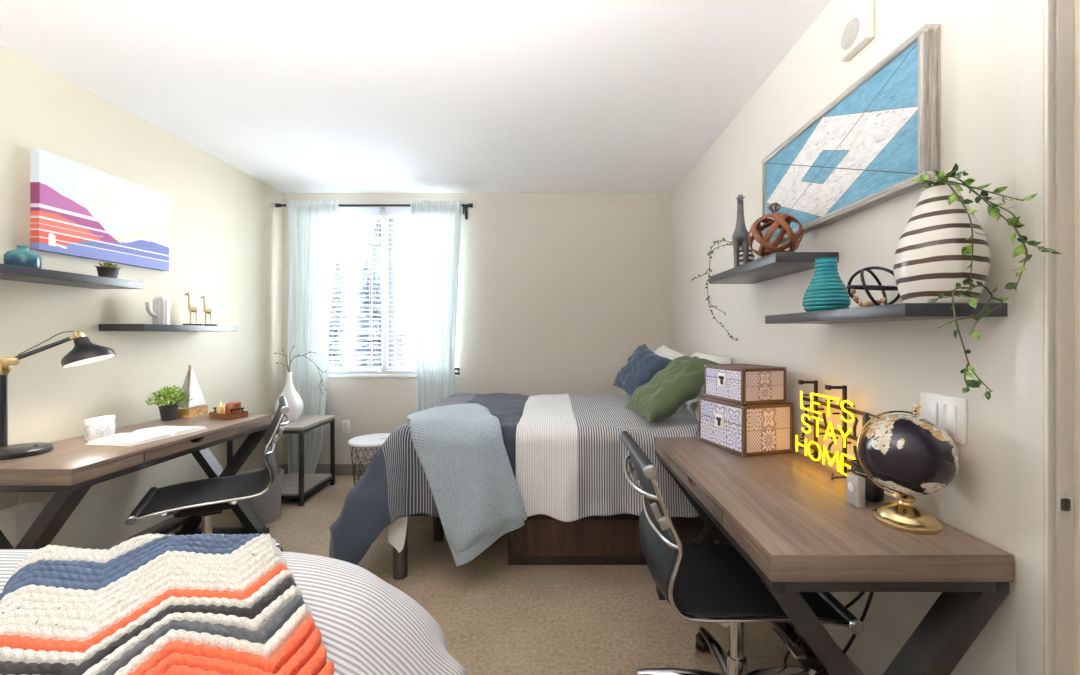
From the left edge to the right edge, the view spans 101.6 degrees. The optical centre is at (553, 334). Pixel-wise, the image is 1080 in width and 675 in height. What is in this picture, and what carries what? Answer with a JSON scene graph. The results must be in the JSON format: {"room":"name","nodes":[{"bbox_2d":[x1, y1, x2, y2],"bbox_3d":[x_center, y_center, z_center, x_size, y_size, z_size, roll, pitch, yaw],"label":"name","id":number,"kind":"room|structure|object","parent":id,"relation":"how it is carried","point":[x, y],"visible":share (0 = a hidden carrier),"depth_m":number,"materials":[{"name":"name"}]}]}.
{"room":"bedroom","nodes":[
{"label":"bedroom","id":0,"kind":"room"},
{"bbox_2d":[0,45,282,549],"bbox_3d":[-2.458,-0.009,1.272,0.120,2.497,5.484,0,0,0],"label":"wall","id":1,"kind":"structure","parent":0,"point":[226,224],"depth_m":2.49,"materials":[{"name":"beige paint"}]},
{"bbox_2d":[0,492,42,544],"bbox_3d":[-2.352,0.774,1.966,0.090,0.262,0.151,0,0,0],"label":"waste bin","id":2,"kind":"object","parent":1,"relation":"attached to","point":[15,521],"visible":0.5,"depth_m":1.90,"materials":[{"name":"white plastic"}]},
{"bbox_2d":[0,263,142,288],"bbox_3d":[-2.278,-0.260,1.966,0.240,0.038,0.691,0,0,0],"label":"floating shelf","id":3,"kind":"object","parent":1,"relation":"attached to","point":[7,272],"visible":1,"depth_m":1.98,"materials":[{"name":"grey laminate"}]},
{"bbox_2d":[3,245,41,268],"bbox_3d":[-2.275,-0.330,1.885,0.106,0.102,0.106,0,0,0],"label":"vase","id":4,"kind":"object","parent":3,"relation":"on","point":[21,256],"visible":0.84,"depth_m":1.86,"materials":[{"name":"ceramic"}]},
{"bbox_2d":[94,262,120,277],"bbox_3d":[-2.254,-0.323,2.225,0.100,0.089,0.101,0,0,0],"label":"succulent plant","id":5,"kind":"object","parent":3,"relation":"on","point":[109,270],"visible":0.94,"depth_m":2.20,"materials":[{"name":"green plant"}]},
{"bbox_2d":[30,149,168,270],"bbox_3d":[-2.377,-0.622,2.354,0.041,0.460,0.680,0,0,0],"label":"print","id":6,"kind":"object","parent":1,"relation":"attached to","point":[77,209],"visible":1,"depth_m":2.26,"materials":[{"name":"multicoloured paper"}]},
{"bbox_2d":[99,324,236,331],"bbox_3d":[-2.278,-0.040,2.658,0.240,0.037,0.684,0,0,0],"label":"floating shelf","id":7,"kind":"object","parent":1,"relation":"attached to","point":[102,327],"visible":1,"depth_m":2.45,"materials":[{"name":"grey laminate"}]},
{"bbox_2d":[145,296,171,324],"bbox_3d":[-2.290,-0.142,2.548,0.073,0.168,0.143,0,0,23],"label":"cactus figurine","id":8,"kind":"object","parent":7,"relation":"on","point":[160,313],"visible":1,"depth_m":2.53,"materials":[{"name":"white ceramic"}]},
{"bbox_2d":[183,292,202,325],"bbox_3d":[-2.275,-0.165,2.775,0.092,0.214,0.064,0,0,-30],"label":"giraffe figurine","id":9,"kind":"object","parent":7,"relation":"on","point":[191,308],"visible":1,"depth_m":2.76,"materials":[{"name":"gold plastic"}]},
{"bbox_2d":[200,295,217,325],"bbox_3d":[-2.275,-0.160,2.895,0.092,0.204,0.064,0,0,-30],"label":"giraffe figurine","id":10,"kind":"object","parent":7,"relation":"on","point":[206,310],"visible":1,"depth_m":2.88,"materials":[{"name":"gold plastic"}]},
{"bbox_2d":[105,464,283,549],"bbox_3d":[-2.392,1.190,1.272,0.012,0.100,5.244,0,0,0],"label":"baseboard","id":11,"kind":"structure","parent":1,"relation":"attached to","point":[172,519],"depth_m":2.65,"materials":[{"name":"beige"}]},
{"bbox_2d":[0,0,831,192],"bbox_3d":[0.001,-1.297,1.272,5.038,0.080,5.484,0,0,0],"label":"ceiling","id":12,"kind":"structure","parent":0,"point":[295,96],"depth_m":2.16,"materials":[{"name":"white paint"}]},
{"bbox_2d":[283,193,671,463],"bbox_3d":[-0.617,-0.009,3.954,3.562,2.497,0.120,0,0,0],"label":"wall","id":13,"kind":"structure","parent":0,"point":[558,291],"depth_m":3.89,"materials":[{"name":"beige paint"}]},
{"bbox_2d":[284,464,368,474],"bbox_3d":[-0.677,1.190,3.888,3.442,0.100,0.012,0,0,0],"label":"baseboard","id":14,"kind":"structure","parent":13,"relation":"attached to","point":[340,469],"depth_m":3.88,"materials":[{"name":"beige"}]},
{"bbox_2d":[342,420,349,432],"bbox_3d":[-1.840,0.810,3.890,0.072,0.115,0.008,0,0,0],"label":"wall outlet","id":15,"kind":"object","parent":13,"relation":"attached to","point":[345,423],"visible":1,"depth_m":3.89,"materials":[{"name":"white plastic"}]},
{"bbox_2d":[275,203,472,219],"bbox_3d":[-1.540,-1.082,3.825,1.690,0.120,0.137,0,0,0],"label":"curtain rod","id":16,"kind":"object","parent":13,"relation":"attached to","point":[465,206],"visible":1,"depth_m":3.77,"materials":[{"name":"grey metal"}]},
{"bbox_2d":[287,199,338,473],"bbox_3d":[-2.059,0.036,3.760,0.447,2.385,0.070,0,0,0],"label":"curtain","id":17,"kind":"object","parent":16,"relation":"hanging from","point":[312,225],"visible":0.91,"depth_m":3.76,"materials":[{"name":"white fabric"}]},
{"bbox_2d":[410,199,460,411],"bbox_3d":[-1.006,0.035,3.764,0.428,2.385,0.077,0,0,0],"label":"curtain","id":18,"kind":"object","parent":16,"relation":"hanging from","point":[436,226],"visible":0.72,"depth_m":3.76,"materials":[{"name":"white fabric"}]},
{"bbox_2d":[329,209,459,377],"bbox_3d":[-1.478,-0.379,3.943,1.285,1.509,0.122,0,0,0],"label":"window","id":19,"kind":"structure","parent":13,"relation":"in","point":[388,274],"depth_m":3.94,"materials":[{"name":"white"}]},
{"bbox_2d":[329,207,380,371],"bbox_3d":[-1.829,-0.401,3.912,0.567,1.461,0.051,0,0,0],"label":"window blind","id":20,"kind":"object","parent":19,"relation":"attached to","point":[369,212],"visible":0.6,"depth_m":3.89,"materials":[{"name":"white plastic"}]},
{"bbox_2d":[386,207,458,371],"bbox_3d":[-1.165,-0.401,3.912,0.645,1.461,0.051,0,0,0],"label":"window blind","id":21,"kind":"object","parent":19,"relation":"attached to","point":[396,212],"visible":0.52,"depth_m":3.89,"materials":[{"name":"white plastic"}]},
{"bbox_2d":[170,475,801,674],"bbox_3d":[0.001,1.270,1.272,5.038,0.060,5.484,0,0,0],"label":"floor","id":22,"kind":"structure","parent":0,"point":[495,617],"depth_m":2.00,"materials":[{"name":"beige carpet"}]},
{"bbox_2d":[0,414,270,549],"bbox_3d":[-2.052,0.867,2.195,0.547,0.745,1.143,0,0,0],"label":"desk","id":23,"kind":"object","parent":22,"relation":"on","point":[72,467],"visible":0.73,"depth_m":1.89,"materials":[{"name":"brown wood"}]},
{"bbox_2d":[0,331,115,460],"bbox_3d":[-2.196,0.238,1.918,0.212,0.513,0.414,0,0,23],"label":"desk lamp","id":24,"kind":"object","parent":23,"relation":"on","point":[84,351],"visible":1,"depth_m":1.86,"materials":[{"name":"black metal"}]},
{"bbox_2d":[84,415,114,440],"bbox_3d":[-2.178,0.445,2.112,0.030,0.101,0.118,0,0,0],"label":"marble block","id":25,"kind":"object","parent":23,"relation":"on","point":[95,428],"visible":0.87,"depth_m":2.09,"materials":[{"name":"white stone"}]},
{"bbox_2d":[85,426,206,445],"bbox_3d":[-1.975,0.485,2.155,0.244,0.020,0.372,0,0,7],"label":"open book","id":26,"kind":"object","parent":23,"relation":"on","point":[141,436],"visible":1,"depth_m":2.08,"materials":[{"name":"white paper"}]},
{"bbox_2d":[145,385,192,420],"bbox_3d":[-2.246,0.393,2.562,0.202,0.205,0.206,0,0,0],"label":"potted plant","id":27,"kind":"object","parent":23,"relation":"on","point":[168,412],"visible":1,"depth_m":2.54,"materials":[{"name":"green plant"}]},
{"bbox_2d":[176,365,207,417],"bbox_3d":[-2.222,0.338,2.697,0.092,0.315,0.140,0,0,0],"label":"ornament","id":28,"kind":"object","parent":23,"relation":"on","point":[193,408],"visible":0.94,"depth_m":2.65,"materials":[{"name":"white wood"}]},
{"bbox_2d":[209,406,247,419],"bbox_3d":[-1.955,0.465,2.645,0.171,0.060,0.124,0,0,24],"label":"tray","id":29,"kind":"object","parent":23,"relation":"on","point":[214,415],"visible":0.86,"depth_m":2.60,"materials":[{"name":"brown wood"}]},
{"bbox_2d":[217,402,224,413],"bbox_3d":[-2.003,0.441,2.645,0.040,0.084,0.040,0,0,0],"label":"candle","id":30,"kind":"object","parent":29,"relation":"in","point":[220,409],"visible":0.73,"depth_m":2.63,"materials":[{"name":"beige wax"}]},
{"bbox_2d":[226,402,240,413],"bbox_3d":[-1.923,0.446,2.642,0.076,0.074,0.076,0,0,0],"label":"jar","id":31,"kind":"object","parent":29,"relation":"in","point":[233,405],"visible":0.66,"depth_m":2.61,"materials":[{"name":"brown"}]},
{"bbox_2d":[125,396,289,551],"bbox_3d":[-1.739,0.797,2.232,0.689,0.884,0.630,0,0,-31],"label":"office chair","id":32,"kind":"object","parent":22,"relation":"on","point":[208,497],"visible":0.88,"depth_m":2.18,"materials":[{"name":"black leather"}]},
{"bbox_2d":[240,468,283,525],"bbox_3d":[-1.965,1.084,2.945,0.264,0.312,0.264,0,0,0],"label":"waste bin","id":33,"kind":"object","parent":22,"relation":"on","point":[266,506],"visible":0.41,"depth_m":2.89,"materials":[{"name":"grey plastic"}]},
{"bbox_2d":[227,415,334,505],"bbox_3d":[-2.092,0.954,3.417,0.545,0.572,0.475,0,0,0],"label":"side table","id":34,"kind":"object","parent":22,"relation":"on","point":[301,485],"visible":0.49,"depth_m":3.36,"materials":[{"name":"grey wood"}]},
{"bbox_2d":[275,372,302,421],"bbox_3d":[-2.070,0.478,3.440,0.190,0.380,0.190,0,0,0],"label":"bottle vase","id":35,"kind":"object","parent":34,"relation":"on","point":[295,404],"visible":0.86,"depth_m":3.40,"materials":[{"name":"white ceramic"}]},
{"bbox_2d":[275,345,326,393],"bbox_3d":[-1.958,0.268,3.411,0.454,0.377,0.036,0,0,9],"label":"dry branches","id":36,"kind":"object","parent":35,"relation":"in","point":[293,345],"visible":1,"depth_m":3.41,"materials":[{"name":"brown"}]},
{"bbox_2d":[281,474,331,494],"bbox_3d":[-2.092,1.156,3.417,0.521,0.018,0.451,0,0,0],"label":"shelf","id":37,"kind":"object","parent":34,"relation":"attached to","point":[290,482],"depth_m":3.42,"materials":[{"name":"grey wood"}]},
{"bbox_2d":[348,433,390,484],"bbox_3d":[-1.410,1.028,3.486,0.400,0.414,0.400,0,0,0],"label":"side table","id":38,"kind":"object","parent":22,"relation":"on","point":[370,440],"visible":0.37,"depth_m":3.41,"materials":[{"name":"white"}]},
{"bbox_2d":[393,513,636,579],"bbox_3d":[0.087,1.042,2.858,1.826,0.395,1.264,0,0,0],"label":"platform bed","id":39,"kind":"object","parent":22,"relation":"on","point":[400,560],"visible":0.12,"depth_m":2.25,"materials":[{"name":"brown wood"}]},
{"bbox_3d":[0.122,0.682,2.890,1.755,0.315,1.180,0,0,0],"label":"mattress","id":40,"kind":"object","parent":39,"relation":"on","visible":0},
{"bbox_2d":[388,516,407,552],"bbox_3d":[-0.834,0.796,2.338,0.212,0.562,0.324,0,0,0],"label":"sheet","id":41,"kind":"object","parent":40,"relation":"on","point":[397,529],"visible":0.12,"depth_m":2.19,"materials":[{"name":"white fabric"}]},
{"bbox_2d":[329,393,699,564],"bbox_3d":[-0.090,0.812,2.854,2.237,0.722,1.560,0,0,0],"label":"comforter","id":42,"kind":"object","parent":40,"relation":"on","point":[567,453],"visible":0.59,"depth_m":2.18,"materials":[{"name":"grey fabric"}]},
{"bbox_2d":[406,403,526,566],"bbox_3d":[-0.528,0.765,2.370,0.499,0.701,0.772,0,0,-27],"label":"throw blanket","id":43,"kind":"object","parent":42,"relation":"on","point":[461,451],"visible":1,"depth_m":2.13,"materials":[{"name":"fabric"}]},
{"bbox_2d":[613,344,671,396],"bbox_3d":[0.589,0.259,2.954,0.343,0.406,0.364,0,0,0],"label":"cushion","id":44,"kind":"object","parent":42,"relation":"on","point":[641,367],"visible":0.8,"depth_m":2.86,"materials":[{"name":"blue fabric"}]},
{"bbox_2d":[626,355,718,422],"bbox_3d":[0.650,0.292,2.421,0.420,0.346,0.360,0,0,-8],"label":"cushion","id":45,"kind":"object","parent":42,"relation":"on","point":[681,381],"visible":0.94,"depth_m":2.29,"materials":[{"name":"green fabric"}]},
{"bbox_2d":[654,344,690,359],"bbox_3d":[0.800,0.277,3.216,0.320,0.412,0.498,0,0,0],"label":"pillow","id":46,"kind":"object","parent":42,"relation":"on","point":[663,351],"visible":0.15,"depth_m":3.17,"materials":[{"name":"white fabric"}]},
{"bbox_2d":[686,400,698,423],"bbox_3d":[0.885,0.397,2.360,0.290,0.162,0.269,0,0,6],"label":"pillow","id":47,"kind":"object","parent":42,"relation":"on","point":[693,407],"visible":0.09,"depth_m":2.40,"materials":[{"name":"white fabric"}]},
{"bbox_2d":[684,351,731,405],"bbox_3d":[0.906,0.285,2.776,0.270,0.353,0.478,0,0,0],"label":"pillow","id":48,"kind":"object","parent":42,"relation":"on","point":[721,360],"visible":0.14,"depth_m":2.59,"materials":[{"name":"white fabric"}]},
{"bbox_2d":[508,516,646,564],"bbox_3d":[0.137,1.107,2.747,0.772,0.266,0.750,0,0,0],"label":"drawer","id":49,"kind":"object","parent":22,"relation":"on","point":[543,540],"visible":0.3,"depth_m":2.38,"materials":[{"name":"brown wood"}]},
{"bbox_2d":[620,430,864,674],"bbox_3d":[0.573,0.797,1.449,0.700,0.884,0.649,0,0,0],"label":"office chair","id":50,"kind":"object","parent":22,"relation":"on","point":[701,582],"visible":0.82,"depth_m":1.35,"materials":[{"name":"black leather"}]},
{"bbox_2d":[773,622,829,674],"bbox_3d":[0.955,1.205,1.700,0.056,0.070,0.320,0,0,-2],"label":"power strip","id":51,"kind":"object","parent":22,"relation":"on","point":[811,661],"visible":0.67,"depth_m":1.66,"materials":[{"name":"black plastic"}]},
{"bbox_2d":[655,437,1013,674],"bbox_3d":[0.761,0.867,1.562,0.547,0.745,1.143,0,0,0],"label":"desk","id":52,"kind":"object","parent":22,"relation":"on","point":[796,526],"visible":0.77,"depth_m":1.05,"materials":[{"name":"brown wood"}]},
{"bbox_2d":[699,396,792,456],"bbox_3d":[0.840,0.391,1.963,0.261,0.208,0.312,0,0,-17],"label":"storage box","id":53,"kind":"object","parent":52,"relation":"on","point":[754,429],"visible":0.9,"depth_m":1.84,"materials":[{"name":"leather"}]},
{"bbox_2d":[704,364,785,404],"bbox_3d":[0.837,0.212,1.956,0.233,0.150,0.269,0,0,-17],"label":"trunk","id":54,"kind":"object","parent":53,"relation":"on","point":[743,384],"visible":1,"depth_m":1.85,"materials":[{"name":"wood"}]},
{"bbox_2d":[784,592,873,674],"bbox_3d":[0.873,0.912,1.484,0.282,0.667,0.360,0,0,0],"label":"lead","id":55,"kind":"object","parent":52,"relation":"hanging from","point":[811,672],"visible":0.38,"depth_m":1.36,"materials":[{"name":"black plastic"}]},
{"bbox_2d":[796,380,880,475],"bbox_3d":[0.995,0.336,1.561,0.075,0.319,0.486,0,0,-2],"label":"sign","id":56,"kind":"object","parent":52,"relation":"on","point":[843,432],"visible":0.94,"depth_m":1.59,"materials":[{"name":"yellow"}]},
{"bbox_2d":[847,473,864,507],"bbox_3d":[0.877,0.453,1.283,0.027,0.085,0.052,0,0,0],"label":"box","id":57,"kind":"object","parent":52,"relation":"on","point":[855,483],"visible":1,"depth_m":1.27,"materials":[{"name":"grey plastic"}]},
{"bbox_2d":[831,459,883,501],"bbox_3d":[0.948,0.438,1.417,0.074,0.111,0.281,0,0,2],"label":"power adapter","id":58,"kind":"object","parent":52,"relation":"on","point":[873,493],"visible":0.42,"depth_m":1.30,"materials":[{"name":"black plastic"}]},
{"bbox_2d":[857,405,958,534],"bbox_3d":[0.921,0.341,1.158,0.216,0.309,0.206,0,0,0],"label":"desk globe","id":59,"kind":"object","parent":52,"relation":"on","point":[908,455],"visible":1,"depth_m":1.10,"materials":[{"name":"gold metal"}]},
{"bbox_3d":[-1.430,1.042,0.210,1.860,0.395,1.420,0,0,0],"label":"platform bed","id":60,"kind":"object","parent":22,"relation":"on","visible":0},
{"bbox_3d":[-1.440,0.680,0.210,1.840,0.320,1.380,0,0,0],"label":"mattress","id":61,"kind":"object","parent":60,"relation":"on","visible":0},
{"bbox_2d":[0,549,468,674],"bbox_3d":[-1.235,0.780,0.238,2.262,0.642,1.644,0,0,0],"label":"duvet","id":62,"kind":"object","parent":61,"relation":"on","point":[366,624],"visible":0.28,"depth_m":0.82,"materials":[{"name":"white fabric"}]},
{"bbox_2d":[0,533,334,674],"bbox_3d":[-0.521,0.603,0.567,0.407,0.354,1.235,0,0,-41],"label":"throw","id":63,"kind":"object","parent":62,"relation":"on","point":[147,604],"visible":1,"depth_m":0.69,"materials":[{"name":"multicoloured fabric"}]},
{"bbox_2d":[672,0,1014,674],"bbox_3d":[1.104,-0.009,1.272,0.120,2.497,5.244,0,0,0],"label":"wall","id":64,"kind":"structure","parent":0,"point":[885,366],"depth_m":1.40,"materials":[{"name":"white paint"}]},
{"bbox_2d":[709,252,838,283],"bbox_3d":[0.927,-0.285,1.957,0.233,0.037,0.690,0,0,0],"label":"floating shelf","id":65,"kind":"object","parent":64,"relation":"attached to","point":[774,265],"visible":1,"depth_m":1.79,"materials":[{"name":"grey laminate"}]},
{"bbox_2d":[732,194,749,266],"bbox_3d":[0.876,-0.477,2.064,0.081,0.352,0.126,0,0,28],"label":"giraffe figurine","id":66,"kind":"object","parent":65,"relation":"on","point":[740,235],"visible":0.86,"depth_m":2.04,"materials":[{"name":"grey ceramic"}]},
{"bbox_2d":[739,249,754,265],"bbox_3d":[0.955,-0.364,2.205,0.100,0.120,0.100,0,0,0],"label":"planter pot","id":67,"kind":"object","parent":65,"relation":"on","point":[751,254],"visible":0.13,"depth_m":2.17,"materials":[{"name":"ceramic"}]},
{"bbox_2d":[691,238,740,340],"bbox_3d":[0.867,-0.238,2.317,0.271,0.538,0.103,0,0,32],"label":"trailing vine","id":68,"kind":"object","parent":67,"relation":"in","point":[723,239],"visible":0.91,"depth_m":2.32,"materials":[{"name":"green plant"}]},
{"bbox_2d":[748,202,802,256],"bbox_3d":[0.888,-0.422,1.770,0.201,0.219,0.201,0,0,0],"label":"ball","id":69,"kind":"object","parent":65,"relation":"on","point":[782,221],"visible":0.93,"depth_m":1.73,"materials":[{"name":"wood"}]},
{"bbox_2d":[762,24,939,244],"bbox_3d":[1.021,-0.630,1.651,0.044,0.420,0.928,0,0,0],"label":"picture","id":70,"kind":"object","parent":64,"relation":"attached to","point":[864,150],"visible":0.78,"depth_m":1.42,"materials":[{"name":"paint"}]},
{"bbox_2d":[838,646,863,674],"bbox_3d":[1.038,1.190,2.447,0.012,0.100,2.894,0,0,0],"label":"baseboard","id":71,"kind":"structure","parent":64,"relation":"attached to","point":[855,667],"depth_m":1.52,"materials":[{"name":"beige"}]},
{"bbox_2d":[840,0,874,60],"bbox_3d":[1.024,-1.030,1.491,0.038,0.130,0.128,0,0,0],"label":"wall speaker","id":72,"kind":"object","parent":64,"relation":"attached to","point":[858,29],"visible":1,"depth_m":1.47,"materials":[{"name":"white plastic"}]},
{"bbox_2d":[841,17,858,49],"bbox_3d":[1.007,-1.025,1.499,0.004,0.092,0.092,0,0,0],"label":"grille","id":73,"kind":"object","parent":72,"relation":"attached to","point":[850,28],"depth_m":1.49,"materials":[{"name":"grey plastic"}]},
{"bbox_2d":[765,303,1007,323],"bbox_3d":[0.926,-0.058,1.349,0.236,0.031,0.673,0,0,0],"label":"floating shelf","id":74,"kind":"object","parent":64,"relation":"attached to","point":[902,311],"visible":1,"depth_m":1.08,"materials":[{"name":"grey laminate"}]},
{"bbox_2d":[802,257,850,311],"bbox_3d":[0.885,-0.161,1.432,0.136,0.175,0.136,0,0,-31],"label":"ribbed vase","id":75,"kind":"object","parent":74,"relation":"on","point":[826,290],"visible":0.97,"depth_m":1.40,"materials":[{"name":"teal ceramic"}]},
{"bbox_2d":[850,288,886,306],"bbox_3d":[0.887,-0.108,1.245,0.021,0.056,0.088,0,0,-35],"label":"bead garland","id":76,"kind":"object","parent":74,"relation":"on","point":[853,291],"visible":0.88,"depth_m":1.24,"materials":[{"name":"beige wood"}]},
{"bbox_2d":[846,266,900,306],"bbox_3d":[0.905,-0.134,1.245,0.124,0.119,0.149,0,0,0],"label":"orb","id":77,"kind":"object","parent":74,"relation":"on","point":[849,286],"visible":0.82,"depth_m":1.23,"materials":[{"name":"black metal"}]},
{"bbox_2d":[893,184,990,302],"bbox_3d":[0.944,-0.216,1.078,0.178,0.284,0.178,0,0,0],"label":"striped vase","id":78,"kind":"object","parent":74,"relation":"on","point":[929,260],"visible":0.89,"depth_m":1.02,"materials":[{"name":"ceramic"}]},
{"bbox_2d":[911,163,1061,307],"bbox_3d":[0.951,-0.230,0.984,0.101,0.344,0.248,0,0,-35],"label":"trailing vine","id":79,"kind":"object","parent":78,"relation":"in","point":[993,210],"visible":0.96,"depth_m":0.98,"materials":[{"name":"green plant"}]},
{"bbox_2d":[927,281,1008,399],"bbox_3d":[0.926,0.011,0.964,0.195,0.263,0.059,0,0,-3],"label":"trailing vine","id":80,"kind":"object","parent":74,"relation":"on","point":[969,383],"visible":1,"depth_m":0.96,"materials":[{"name":"green plant"}]},
{"bbox_2d":[920,392,967,444],"bbox_3d":[1.037,0.219,1.178,0.015,0.118,0.138,0,0,0],"label":"light switch","id":81,"kind":"object","parent":64,"relation":"attached to","point":[950,413],"visible":0.72,"depth_m":1.15,"materials":[{"name":"white plastic"}]},
{"bbox_2d":[1016,0,1043,674],"bbox_3d":[1.041,0.182,0.962,0.006,2.115,0.056,0,0,0],"label":"door frame","id":82,"kind":"structure","parent":64,"relation":"attached to","point":[1029,13],"depth_m":0.96,"materials":[{"name":"white paint"}]},
{"bbox_2d":[1015,0,1079,674],"bbox_3d":[1.103,0.180,0.456,0.131,2.120,1.072,0,0,0],"label":"door frame","id":83,"kind":"structure","parent":64,"relation":"in","point":[1061,17],"depth_m":0.92,"materials":[{"name":"beige paint"}]},
{"label":"outside","id":84,"kind":"structure","parent":0,"visible":0},
{"bbox_3d":[-3.000,4.490,14.247,22.000,0.100,19.506,0,0,0],"label":"ground","id":85,"kind":"structure","parent":84,"visible":0},
{"bbox_2d":[329,245,353,366],"bbox_3d":[-4.782,1.234,9.610,2.389,6.413,2.328,0,0,0],"label":"conifer tree","id":86,"kind":"object","parent":85,"relation":"on","point":[339,299],"visible":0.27,"depth_m":9.53,"materials":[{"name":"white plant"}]},
{"bbox_2d":[341,233,401,366],"bbox_3d":[-3.094,1.332,7.636,2.148,6.216,2.189,0,0,0],"label":"conifer tree","id":87,"kind":"object","parent":85,"relation":"on","point":[375,278],"visible":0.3,"depth_m":7.48,"materials":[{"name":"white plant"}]},
{"bbox_2d":[354,219,413,366],"bbox_3d":[-4.975,0.253,12.638,3.012,8.374,2.994,0,0,0],"label":"conifer tree","id":88,"kind":"object","parent":85,"relation":"on","point":[378,245],"visible":0.09,"depth_m":12.60,"materials":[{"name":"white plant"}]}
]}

